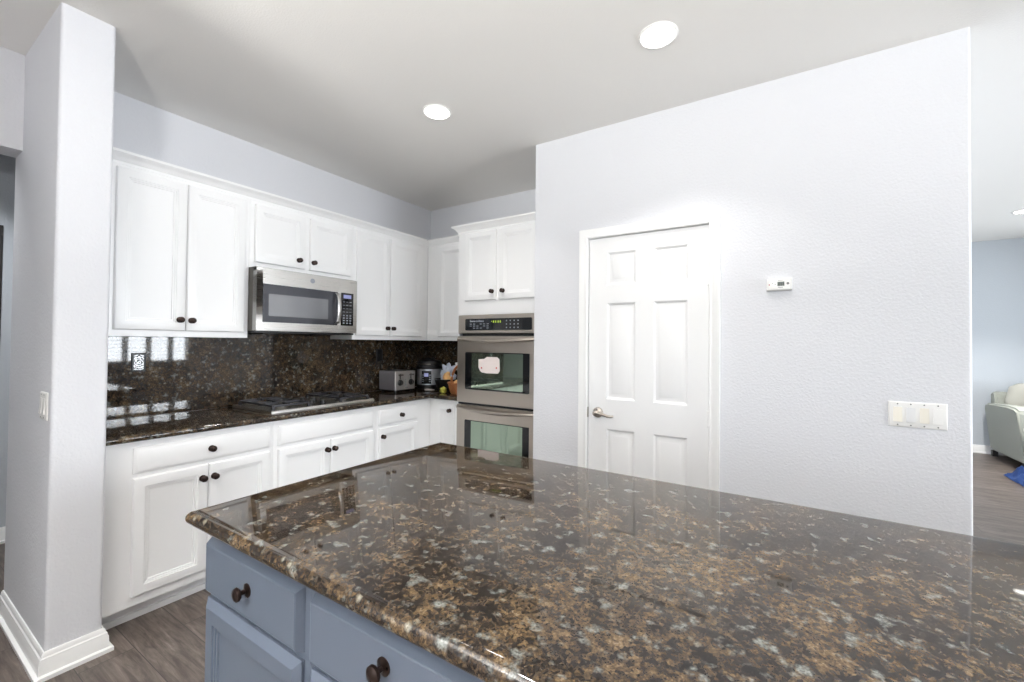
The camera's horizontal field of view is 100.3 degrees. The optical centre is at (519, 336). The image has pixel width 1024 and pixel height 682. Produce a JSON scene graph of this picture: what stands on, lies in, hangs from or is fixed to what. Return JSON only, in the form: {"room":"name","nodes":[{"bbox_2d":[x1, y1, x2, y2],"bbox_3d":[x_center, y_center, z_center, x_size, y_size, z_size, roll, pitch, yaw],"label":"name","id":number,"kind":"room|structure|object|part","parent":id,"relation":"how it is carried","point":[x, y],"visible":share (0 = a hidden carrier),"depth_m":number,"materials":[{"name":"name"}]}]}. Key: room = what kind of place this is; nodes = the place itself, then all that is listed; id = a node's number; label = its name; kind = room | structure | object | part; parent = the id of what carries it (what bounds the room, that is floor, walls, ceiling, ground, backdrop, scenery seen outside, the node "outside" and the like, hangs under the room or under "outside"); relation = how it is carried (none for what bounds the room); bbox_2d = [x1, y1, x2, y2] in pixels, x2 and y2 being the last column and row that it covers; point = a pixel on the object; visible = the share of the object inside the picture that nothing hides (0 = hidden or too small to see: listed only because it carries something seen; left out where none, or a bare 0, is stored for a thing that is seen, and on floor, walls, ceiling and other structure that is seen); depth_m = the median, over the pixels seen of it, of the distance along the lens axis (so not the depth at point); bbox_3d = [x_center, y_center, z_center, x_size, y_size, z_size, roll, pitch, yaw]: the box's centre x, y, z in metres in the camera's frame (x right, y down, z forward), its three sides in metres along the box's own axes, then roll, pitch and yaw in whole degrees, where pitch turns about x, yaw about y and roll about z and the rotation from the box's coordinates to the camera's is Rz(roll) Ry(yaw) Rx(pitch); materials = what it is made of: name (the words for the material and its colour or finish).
{"room":"kitchen","nodes":[
{"label":"kitchen","id":0,"kind":"room"},
{"bbox_2d":[0,154,15,526],"bbox_3d":[-4.071,-0.023,1.959,0.120,2.745,7.800,0,-1,32],"label":"wall","id":1,"kind":"structure","parent":0,"point":[7,163],"depth_m":2.86,"materials":[{"name":"grey paint"}]},
{"bbox_2d":[0,225,2,327],"bbox_3d":[-3.681,0.301,2.459,0.008,2.100,0.872,0,-1,32],"label":"door","id":2,"kind":"structure","parent":1,"relation":"in","point":[1,226],"depth_m":2.83,"materials":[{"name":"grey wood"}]},
{"bbox_2d":[0,526,5,543],"bbox_3d":[-4.179,1.293,1.645,0.032,0.102,6.400,0,-1,32],"label":"baseboard","id":3,"kind":"structure","parent":1,"relation":"attached to","point":[2,529],"depth_m":2.83,"materials":[{"name":"white paint"}]},
{"bbox_2d":[4,3,115,651],"bbox_3d":[-2.186,-0.004,2.016,0.790,2.745,0.171,0,-1,32],"label":"wall","id":4,"kind":"structure","parent":0,"point":[54,530],"depth_m":1.82,"materials":[{"name":"white paint"}]},
{"bbox_2d":[38,391,48,420],"bbox_3d":[-1.983,0.287,1.774,0.108,0.114,0.012,0,-1,32],"label":"switch plate","id":5,"kind":"object","parent":4,"relation":"attached to","point":[43,407],"visible":1,"depth_m":1.76,"materials":[{"name":"white plastic"}]},
{"bbox_2d":[0,590,113,681],"bbox_3d":[-2.186,1.318,1.988,0.822,0.102,0.235,0,-1,32],"label":"baseboard","id":6,"kind":"structure","parent":4,"relation":"attached to","point":[39,665],"depth_m":1.80,"materials":[{"name":"white paint"}]},
{"bbox_2d":[0,46,430,419],"bbox_3d":[-2.040,0.010,2.851,0.153,2.745,4.168,0,-1,32],"label":"wall","id":7,"kind":"structure","parent":0,"point":[139,127],"depth_m":2.84,"materials":[{"name":"white paint"}]},
{"bbox_2d":[108,162,249,337],"bbox_3d":[-2.019,-0.445,2.459,0.342,0.891,0.741,0,-1,32],"label":"upper cabinet","id":8,"kind":"object","parent":7,"relation":"attached to","point":[179,251],"visible":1,"depth_m":2.38,"materials":[{"name":"white paint"}]},
{"bbox_3d":[-1.970,-0.451,2.292,0.018,0.833,0.303,0,-1,32],"label":"door","id":9,"kind":"part","parent":8,"relation":"part of","materials":[{"name":"white paint"}]},
{"bbox_3d":[-1.887,-0.095,2.379,0.031,0.033,0.033,0,-1,32],"label":"knob","id":10,"kind":"part","parent":8,"relation":"part of","materials":[{"name":"brown metal"}]},
{"bbox_3d":[-1.857,-0.092,2.425,0.031,0.033,0.033,0,-1,32],"label":"knob","id":11,"kind":"part","parent":8,"relation":"part of","materials":[{"name":"brown metal"}]},
{"bbox_3d":[-1.807,-0.446,2.553,0.018,0.833,0.306,0,-1,32],"label":"door","id":12,"kind":"part","parent":8,"relation":"part of","materials":[{"name":"white paint"}]},
{"bbox_2d":[106,333,428,419],"bbox_3d":[-1.650,0.024,3.353,0.020,0.910,2.662,0,-1,32],"label":"backsplash","id":13,"kind":"structure","parent":7,"relation":"attached to","point":[182,374],"depth_m":2.91,"materials":[{"name":"stone"}]},
{"bbox_2d":[131,353,145,371],"bbox_3d":[-2.194,0.147,2.459,0.006,0.108,0.066,0,-1,32],"label":"outlet plate","id":14,"kind":"object","parent":13,"relation":"attached to","point":[138,360],"visible":1,"depth_m":2.46,"materials":[{"name":"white plastic"}]},
{"bbox_2d":[376,349,382,360],"bbox_3d":[-1.285,0.168,3.911,0.006,0.112,0.072,0,-1,32],"label":"outlet plate","id":15,"kind":"object","parent":13,"relation":"attached to","point":[379,352],"visible":1,"depth_m":3.91,"materials":[{"name":"black plastic"}]},
{"bbox_2d":[249,199,352,280],"bbox_3d":[-1.617,-0.656,3.101,0.342,0.442,0.763,0,-1,32],"label":"upper cabinet","id":16,"kind":"object","parent":7,"relation":"attached to","point":[279,238],"visible":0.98,"depth_m":2.97,"materials":[{"name":"white paint"}]},
{"bbox_3d":[-1.606,-0.662,2.874,0.018,0.371,0.333,0,-1,32],"label":"door","id":17,"kind":"part","parent":16,"relation":"part of","materials":[{"name":"white paint"}]},
{"bbox_2d":[247,266,356,334],"bbox_3d":[-1.578,-0.225,3.051,0.420,0.420,0.731,0,-1,32],"label":"microwave","id":18,"kind":"object","parent":16,"relation":"attached to","point":[279,301],"visible":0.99,"depth_m":2.89,"materials":[{"name":"silver metal"}]},
{"bbox_3d":[-1.491,-0.211,2.921,0.031,0.243,0.529,0,-1,32],"label":"door glass","id":19,"kind":"part","parent":18,"relation":"part of","materials":[{"name":"grey glass"}]},
{"bbox_3d":[-1.323,-0.207,3.111,0.051,0.226,0.026,0,-1,32],"label":"handle","id":20,"kind":"part","parent":18,"relation":"part of","materials":[{"name":"silver metal"}]},
{"bbox_3d":[-1.312,-0.227,3.224,0.045,0.398,0.156,0,-1,32],"label":"control panel","id":21,"kind":"part","parent":18,"relation":"part of","materials":[{"name":"silver metal"}]},
{"bbox_3d":[-1.407,-0.655,3.191,0.018,0.371,0.339,0,-1,32],"label":"door","id":22,"kind":"part","parent":16,"relation":"part of","materials":[{"name":"white paint"}]},
{"bbox_2d":[330,227,427,339],"bbox_3d":[-1.198,-0.418,3.770,0.342,0.891,0.823,0,-1,32],"label":"upper cabinet","id":23,"kind":"object","parent":7,"relation":"attached to","point":[390,274],"visible":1,"depth_m":3.64,"materials":[{"name":"white paint"}]},
{"bbox_2d":[113,147,458,247],"bbox_3d":[-1.227,-0.897,2.911,0.619,0.062,2.330,0,-1,32],"label":"crown molding","id":24,"kind":"structure","parent":23,"relation":"attached to","point":[120,156],"depth_m":2.73,"materials":[{"name":"white paint"}]},
{"bbox_3d":[-1.204,-0.425,3.516,0.018,0.833,0.334,0,-1,32],"label":"door","id":25,"kind":"part","parent":23,"relation":"part of","materials":[{"name":"white paint"}]},
{"bbox_3d":[-1.010,-0.419,3.825,0.018,0.833,0.381,0,-1,32],"label":"door","id":26,"kind":"part","parent":23,"relation":"part of","materials":[{"name":"white paint"}]},
{"bbox_2d":[429,189,534,340],"bbox_3d":[-0.158,0.047,4.060,1.799,2.745,0.120,0,-1,32],"label":"wall","id":27,"kind":"structure","parent":0,"point":[442,220],"depth_m":4.16,"materials":[{"name":"white paint"}]},
{"bbox_2d":[427,243,458,340],"bbox_3d":[-0.530,-0.407,4.025,0.618,0.891,0.350,0,-1,32],"label":"upper cabinet","id":28,"kind":"object","parent":27,"relation":"attached to","point":[443,261],"visible":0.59,"depth_m":3.94,"materials":[{"name":"white paint"}]},
{"bbox_3d":[-0.566,-0.414,3.852,0.448,0.833,0.018,0,-1,32],"label":"door","id":29,"kind":"part","parent":28,"relation":"part of","materials":[{"name":"white paint"}]},
{"bbox_2d":[429,341,457,377],"bbox_3d":[-0.565,0.273,4.228,0.890,0.462,0.020,0,-1,32],"label":"backsplash","id":30,"kind":"structure","parent":27,"relation":"attached to","point":[446,352],"depth_m":4.34,"materials":[{"name":"stone"}]},
{"bbox_2d":[0,0,1023,241],"bbox_3d":[0.858,-1.403,1.558,11.000,0.100,12.700,0,-1,32],"label":"ceiling","id":31,"kind":"structure","parent":0,"point":[342,88],"depth_m":2.13,"materials":[{"name":"white paint"}]},
{"bbox_2d":[422,104,450,119],"bbox_3d":[-0.498,-1.347,2.566,0.172,0.007,0.172,0,-1,32],"label":"recessed light","id":32,"kind":"object","parent":31,"relation":"in","point":[433,111],"visible":1,"depth_m":2.56,"materials":[{"name":"white plastic"}]},
{"bbox_2d":[638,21,677,48],"bbox_3d":[0.619,-1.346,1.913,0.172,0.007,0.172,0,-1,32],"label":"recessed light","id":33,"kind":"object","parent":31,"relation":"in","point":[657,35],"visible":1,"depth_m":1.91,"materials":[{"name":"white plastic"}]},
{"bbox_2d":[1012,209,1023,213],"bbox_3d":[5.093,-1.266,4.308,0.172,0.007,0.172,0,-1,32],"label":"recessed light","id":34,"kind":"object","parent":31,"relation":"in","point":[1022,210],"visible":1,"depth_m":4.34,"materials":[{"name":"white plastic"}]},
{"bbox_2d":[0,453,1023,681],"bbox_3d":[0.830,1.432,1.515,11.000,0.080,12.700,0,-1,32],"label":"floor","id":35,"kind":"structure","parent":0,"point":[166,643],"depth_m":1.98,"materials":[{"name":"brown wood"}]},
{"bbox_2d":[101,422,272,629],"bbox_3d":[-1.910,0.940,2.377,0.616,0.874,0.764,0,-1,32],"label":"base cabinet","id":36,"kind":"object","parent":35,"relation":"on","point":[153,559],"visible":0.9,"depth_m":2.13,"materials":[{"name":"white paint"}]},
{"bbox_3d":[-1.763,1.362,2.275,0.012,0.030,0.764,0,-1,32],"label":"toe molding","id":37,"kind":"part","parent":36,"relation":"part of","materials":[{"name":"white paint"}]},
{"bbox_3d":[-1.744,0.951,2.138,0.018,0.556,0.308,0,-1,32],"label":"door","id":38,"kind":"part","parent":36,"relation":"part of","materials":[{"name":"white paint"}]},
{"bbox_3d":[-1.656,0.595,2.278,0.018,0.123,0.626,0,-1,32],"label":"drawer","id":39,"kind":"part","parent":36,"relation":"part of","materials":[{"name":"white paint"}]},
{"bbox_3d":[-1.653,0.744,2.236,0.031,0.033,0.033,0,-1,32],"label":"knob","id":40,"kind":"part","parent":36,"relation":"part of","materials":[{"name":"brown metal"}]},
{"bbox_3d":[-1.631,0.595,2.271,0.031,0.033,0.033,0,-1,32],"label":"knob","id":41,"kind":"part","parent":36,"relation":"part of","materials":[{"name":"brown metal"}]},
{"bbox_3d":[-1.625,0.745,2.282,0.031,0.033,0.033,0,-1,32],"label":"knob","id":42,"kind":"part","parent":36,"relation":"part of","materials":[{"name":"brown metal"}]},
{"bbox_3d":[-1.577,0.957,2.405,0.018,0.556,0.314,0,-1,32],"label":"door","id":43,"kind":"part","parent":36,"relation":"part of","materials":[{"name":"white paint"}]},
{"bbox_2d":[205,537,311,681],"bbox_3d":[-0.425,0.940,1.367,0.456,0.874,0.910,0,-1,32],"label":"base cabinet","id":44,"kind":"object","parent":35,"relation":"on","point":[258,616],"visible":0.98,"depth_m":1.00,"materials":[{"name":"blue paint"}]},
{"bbox_3d":[-0.655,0.601,1.000,0.033,0.033,0.031,0,-1,32],"label":"knob","id":45,"kind":"part","parent":44,"relation":"part of","materials":[{"name":"brown metal"}]},
{"bbox_3d":[-0.653,0.971,1.020,0.433,0.556,0.018,0,-1,32],"label":"door","id":46,"kind":"part","parent":44,"relation":"part of","materials":[{"name":"grey paint"}]},
{"bbox_2d":[272,407,374,488],"bbox_3d":[-1.508,0.954,3.019,0.616,0.874,0.751,0,-1,32],"label":"base cabinet","id":47,"kind":"object","parent":35,"relation":"on","point":[304,448],"visible":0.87,"depth_m":2.82,"materials":[{"name":"white paint"}]},
{"bbox_3d":[-1.374,0.964,2.729,0.018,0.556,0.345,0,-1,32],"label":"door","id":48,"kind":"part","parent":47,"relation":"part of","materials":[{"name":"white paint"}]},
{"bbox_3d":[-1.277,0.608,2.884,0.018,0.123,0.698,0,-1,32],"label":"false drawer","id":49,"kind":"part","parent":47,"relation":"part of","materials":[{"name":"white paint"}]},
{"bbox_3d":[-1.188,0.970,3.026,0.018,0.556,0.349,0,-1,32],"label":"door","id":50,"kind":"part","parent":47,"relation":"part of","materials":[{"name":"white paint"}]},
{"bbox_2d":[310,590,482,681],"bbox_3d":[-0.021,0.940,1.114,0.496,0.874,0.910,0,-1,32],"label":"base cabinet","id":51,"kind":"object","parent":35,"relation":"on","point":[345,646],"visible":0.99,"depth_m":0.80,"materials":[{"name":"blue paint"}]},
{"bbox_3d":[-0.241,0.972,0.762,0.467,0.556,0.018,0,-1,32],"label":"door","id":52,"kind":"part","parent":51,"relation":"part of","materials":[{"name":"grey paint"}]},
{"bbox_3d":[-0.250,0.586,0.747,0.033,0.033,0.031,0,-1,32],"label":"knob","id":53,"kind":"part","parent":51,"relation":"part of","materials":[{"name":"brown metal"}]},
{"bbox_2d":[374,398,429,460],"bbox_3d":[-1.004,0.971,3.823,0.616,0.874,1.144,0,-1,32],"label":"base cabinet","id":54,"kind":"object","parent":35,"relation":"on","point":[402,427],"visible":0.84,"depth_m":3.41,"materials":[{"name":"white paint"}]},
{"bbox_2d":[106,386,456,445],"bbox_3d":[-1.277,0.498,3.109,0.910,0.036,2.662,0,-1,32],"label":"countertop","id":55,"kind":"structure","parent":54,"relation":"on","point":[135,429],"depth_m":2.44,"materials":[{"name":"stone"}]},
{"bbox_2d":[232,391,373,413],"bbox_3d":[-1.510,0.452,3.042,0.483,0.050,0.760,0,-1,32],"label":"gas cooktop","id":56,"kind":"object","parent":55,"relation":"in","point":[272,405],"visible":1,"depth_m":2.92,"materials":[{"name":"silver metal"}]},
{"bbox_3d":[-1.555,0.456,2.775,0.112,0.014,0.112,0,-1,32],"label":"burner","id":57,"kind":"part","parent":56,"relation":"part of","materials":[{"name":"black metal"}]},
{"bbox_2d":[379,369,414,392],"bbox_3d":[-1.101,0.399,3.871,0.236,0.189,0.237,0,-1,32],"label":"toaster","id":58,"kind":"object","parent":55,"relation":"on","point":[396,380],"visible":1,"depth_m":3.80,"materials":[{"name":"silver metal"}]},
{"bbox_3d":[-1.028,0.389,3.825,0.012,0.166,0.237,0,-1,32],"label":"panel","id":59,"kind":"part","parent":58,"relation":"part of","materials":[{"name":"silver metal"}]},
{"bbox_2d":[412,357,442,388],"bbox_3d":[-0.880,0.352,4.164,0.251,0.296,0.252,1,-1,-43],"label":"pressure cooker","id":60,"kind":"object","parent":55,"relation":"on","point":[428,369],"visible":0.9,"depth_m":4.06,"materials":[{"name":"black plastic"}]},
{"bbox_3d":[-0.884,0.385,4.043,0.094,0.122,0.014,1,-1,2],"label":"control panel","id":61,"kind":"part","parent":60,"relation":"part of","materials":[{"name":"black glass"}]},
{"bbox_3d":[-0.879,0.247,4.165,0.237,0.053,0.237,0,-1,32],"label":"lid","id":62,"kind":"part","parent":60,"relation":"part of","materials":[{"name":"black plastic"}]},
{"bbox_2d":[440,386,446,392],"bbox_3d":[-0.671,0.465,3.741,0.068,0.059,0.066,0,-1,32],"label":"fruit","id":63,"kind":"object","parent":55,"relation":"on","point":[443,389],"visible":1,"depth_m":3.72,"materials":[{"name":"yellow"}]},
{"bbox_2d":[434,378,456,391],"bbox_3d":[-0.670,0.442,3.933,0.232,0.112,0.232,0,-1,32],"label":"fruit bowl","id":64,"kind":"object","parent":55,"relation":"on","point":[440,383],"visible":0.46,"depth_m":3.84,"materials":[{"name":"black plastic"}]},
{"bbox_2d":[443,371,450,379],"bbox_3d":[-0.660,0.387,3.878,0.070,0.142,0.092,1,-1,-30],"label":"bag","id":65,"kind":"object","parent":64,"relation":"in","point":[446,376],"visible":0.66,"depth_m":3.85,"materials":[{"name":"brown"}]},
{"bbox_2d":[440,363,456,379],"bbox_3d":[-0.667,0.350,3.988,0.186,0.219,0.114,0,-1,32],"label":"plastic bag","id":66,"kind":"object","parent":64,"relation":"in","point":[448,367],"visible":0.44,"depth_m":3.96,"materials":[{"name":"blue"}]},
{"bbox_2d":[447,366,456,394],"bbox_3d":[-0.511,0.366,3.734,0.245,0.261,0.242,0,-1,32],"label":"wicker basket","id":67,"kind":"object","parent":55,"relation":"on","point":[452,386],"visible":0.34,"depth_m":3.66,"materials":[{"name":"brown wicker"}]},
{"bbox_3d":[-0.511,0.324,3.735,0.245,0.176,0.022,0,-1,32],"label":"handle","id":68,"kind":"part","parent":67,"relation":"part of","materials":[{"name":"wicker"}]},
{"bbox_3d":[-0.958,0.618,3.393,0.018,0.123,0.393,0,-1,32],"label":"drawer","id":69,"kind":"part","parent":54,"relation":"part of","materials":[{"name":"white paint"}]},
{"bbox_3d":[-0.962,0.978,3.388,0.018,0.556,0.393,0,-1,32],"label":"door","id":70,"kind":"part","parent":54,"relation":"part of","materials":[{"name":"white paint"}]},
{"bbox_2d":[430,398,456,444],"bbox_3d":[-0.497,0.976,3.820,0.344,0.874,0.613,0,-1,32],"label":"base cabinet","id":71,"kind":"object","parent":35,"relation":"on","point":[443,413],"visible":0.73,"depth_m":3.61,"materials":[{"name":"white paint"}]},
{"bbox_3d":[-0.625,0.914,3.588,0.187,0.696,0.018,0,-1,32],"label":"door","id":72,"kind":"part","parent":71,"relation":"part of","materials":[{"name":"white paint"}]},
{"bbox_2d":[451,212,534,403],"bbox_3d":[-0.044,0.260,3.521,0.831,2.305,0.666,0,-1,32],"label":"tall cabinet","id":73,"kind":"object","parent":35,"relation":"on","point":[497,256],"visible":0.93,"depth_m":3.27,"materials":[{"name":"white paint"}]},
{"bbox_3d":[-0.309,-0.557,3.359,0.305,0.543,0.018,0,-1,32],"label":"door","id":74,"kind":"part","parent":73,"relation":"part of","materials":[{"name":"white paint"}]},
{"bbox_3d":[-0.133,-0.865,3.377,0.831,0.062,0.279,0,-1,32],"label":"crown","id":75,"kind":"part","parent":73,"relation":"part of","materials":[{"name":"white paint"}]},
{"bbox_2d":[456,313,533,458],"bbox_3d":[-0.059,0.479,3.438,0.753,1.294,0.614,0,-1,32],"label":"double oven","id":76,"kind":"object","parent":73,"relation":"in","point":[495,411],"visible":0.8,"depth_m":3.22,"materials":[{"name":"silver metal"}]},
{"bbox_2d":[478,357,499,373],"bbox_3d":[-0.236,0.218,3.269,0.201,0.126,0.002,0,-1,32],"label":"paper tag","id":77,"kind":"object","parent":76,"relation":"attached to","point":[489,364],"visible":1,"depth_m":3.26,"materials":[{"name":"white paper"}]},
{"bbox_3d":[-0.182,0.821,3.242,0.753,0.563,0.026,0,-1,32],"label":"oven door","id":78,"kind":"part","parent":76,"relation":"part of","materials":[{"name":"silver metal"}]},
{"bbox_3d":[-0.205,0.566,3.205,0.733,0.036,0.068,0,-1,32],"label":"handle","id":79,"kind":"part","parent":76,"relation":"part of","materials":[{"name":"silver metal"}]},
{"bbox_3d":[-0.177,0.257,3.250,0.753,0.524,0.026,0,-1,32],"label":"oven door","id":80,"kind":"part","parent":76,"relation":"part of","materials":[{"name":"silver metal"}]},
{"bbox_3d":[-0.200,0.029,3.214,0.733,0.036,0.068,0,-1,32],"label":"handle","id":81,"kind":"part","parent":76,"relation":"part of","materials":[{"name":"silver metal"}]},
{"bbox_3d":[-0.172,-0.098,3.258,0.753,0.147,0.025,0,-1,32],"label":"control panel","id":82,"kind":"part","parent":76,"relation":"part of","materials":[{"name":"silver metal"}]},
{"bbox_3d":[-0.173,-0.096,3.243,0.616,0.090,0.002,0,-1,32],"label":"display glass","id":83,"kind":"part","parent":76,"relation":"part of","materials":[{"name":"black glass"}]},
{"bbox_3d":[-0.015,-0.557,3.174,0.334,0.543,0.018,0,-1,32],"label":"door","id":84,"kind":"part","parent":73,"relation":"part of","materials":[{"name":"white paint"}]},
{"bbox_2d":[985,383,1023,466],"bbox_3d":[6.531,1.014,4.563,1.976,0.960,0.999,0,-1,32],"label":"sofa","id":85,"kind":"object","parent":35,"relation":"on","point":[1005,412],"visible":0.99,"depth_m":5.07,"materials":[{"name":"grey fabric"}]},
{"bbox_3d":[6.737,0.946,4.891,1.820,0.510,0.226,0,-1,32],"label":"backrest","id":86,"kind":"part","parent":85,"relation":"part of","materials":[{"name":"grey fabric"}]},
{"bbox_2d":[1005,383,1023,406],"bbox_3d":[6.267,0.782,4.969,0.860,0.491,0.246,0,-1,32],"label":"cushion","id":87,"kind":"object","parent":85,"relation":"on","point":[1015,393],"depth_m":5.12,"materials":[{"name":"white fabric"}]},
{"bbox_2d":[1004,465,1023,485],"bbox_3d":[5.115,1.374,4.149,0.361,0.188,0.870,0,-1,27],"label":"rug","id":88,"kind":"object","parent":35,"relation":"on","point":[1017,475],"visible":1,"depth_m":4.37,"materials":[{"name":"blue fabric"}]},
{"bbox_3d":[0.851,0.941,0.568,1.559,0.874,0.910,0,-1,32],"label":"cabinet","id":89,"kind":"object","parent":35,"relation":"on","visible":0},
{"bbox_2d":[185,442,1023,681],"bbox_3d":[0.477,0.484,0.838,2.580,0.040,0.966,0,-1,32],"label":"countertop","id":90,"kind":"structure","parent":89,"relation":"on","point":[500,567],"depth_m":0.83,"materials":[{"name":"stone"}]},
{"bbox_2d":[533,27,972,535],"bbox_3d":[1.046,0.035,2.442,2.160,2.745,0.120,0,-1,32],"label":"wall","id":91,"kind":"structure","parent":0,"point":[849,181],"depth_m":2.10,"materials":[{"name":"white paint"}]},
{"bbox_2d":[587,225,708,488],"bbox_3d":[0.742,0.385,2.551,0.730,2.026,0.098,0,-1,32],"label":"door","id":92,"kind":"structure","parent":91,"relation":"in","point":[648,408],"depth_m":2.55,"materials":[{"name":"white paint"}]},
{"bbox_3d":[0.518,0.481,2.669,0.153,0.066,0.064,0,-1,32],"label":"lever handle","id":93,"kind":"part","parent":92,"relation":"part of","materials":[{"name":"silver metal"}]},
{"bbox_2d":[578,211,720,490],"bbox_3d":[0.767,0.359,2.598,0.836,2.095,0.139,0,-1,32],"label":"door frame","id":94,"kind":"structure","parent":91,"relation":"attached to","point":[713,218],"depth_m":2.44,"materials":[{"name":"white paint"}]},
{"bbox_2d":[767,278,791,291],"bbox_3d":[1.327,-0.267,2.183,0.112,0.062,0.030,0,-1,32],"label":"thermostat","id":95,"kind":"object","parent":91,"relation":"attached to","point":[781,284],"visible":1,"depth_m":2.17,"materials":[{"name":"white plastic"}]},
{"bbox_2d":[888,401,947,430],"bbox_3d":[1.772,0.351,1.903,0.198,0.114,0.012,0,-1,32],"label":"switch plate","id":96,"kind":"object","parent":91,"relation":"attached to","point":[933,416],"visible":1,"depth_m":1.90,"materials":[{"name":"white plastic"}]},
{"bbox_2d":[971,238,1023,445],"bbox_3d":[6.729,0.132,5.141,4.849,2.745,0.120,0,-1,32],"label":"wall","id":97,"kind":"structure","parent":0,"point":[997,265],"depth_m":5.47,"materials":[{"name":"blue paint"}]},
{"bbox_2d":[973,444,1005,455],"bbox_3d":[6.218,1.451,5.344,3.529,0.102,0.032,0,-1,32],"label":"baseboard","id":98,"kind":"structure","parent":97,"relation":"attached to","point":[983,449],"depth_m":5.50,"materials":[{"name":"white paint"}]}
]}

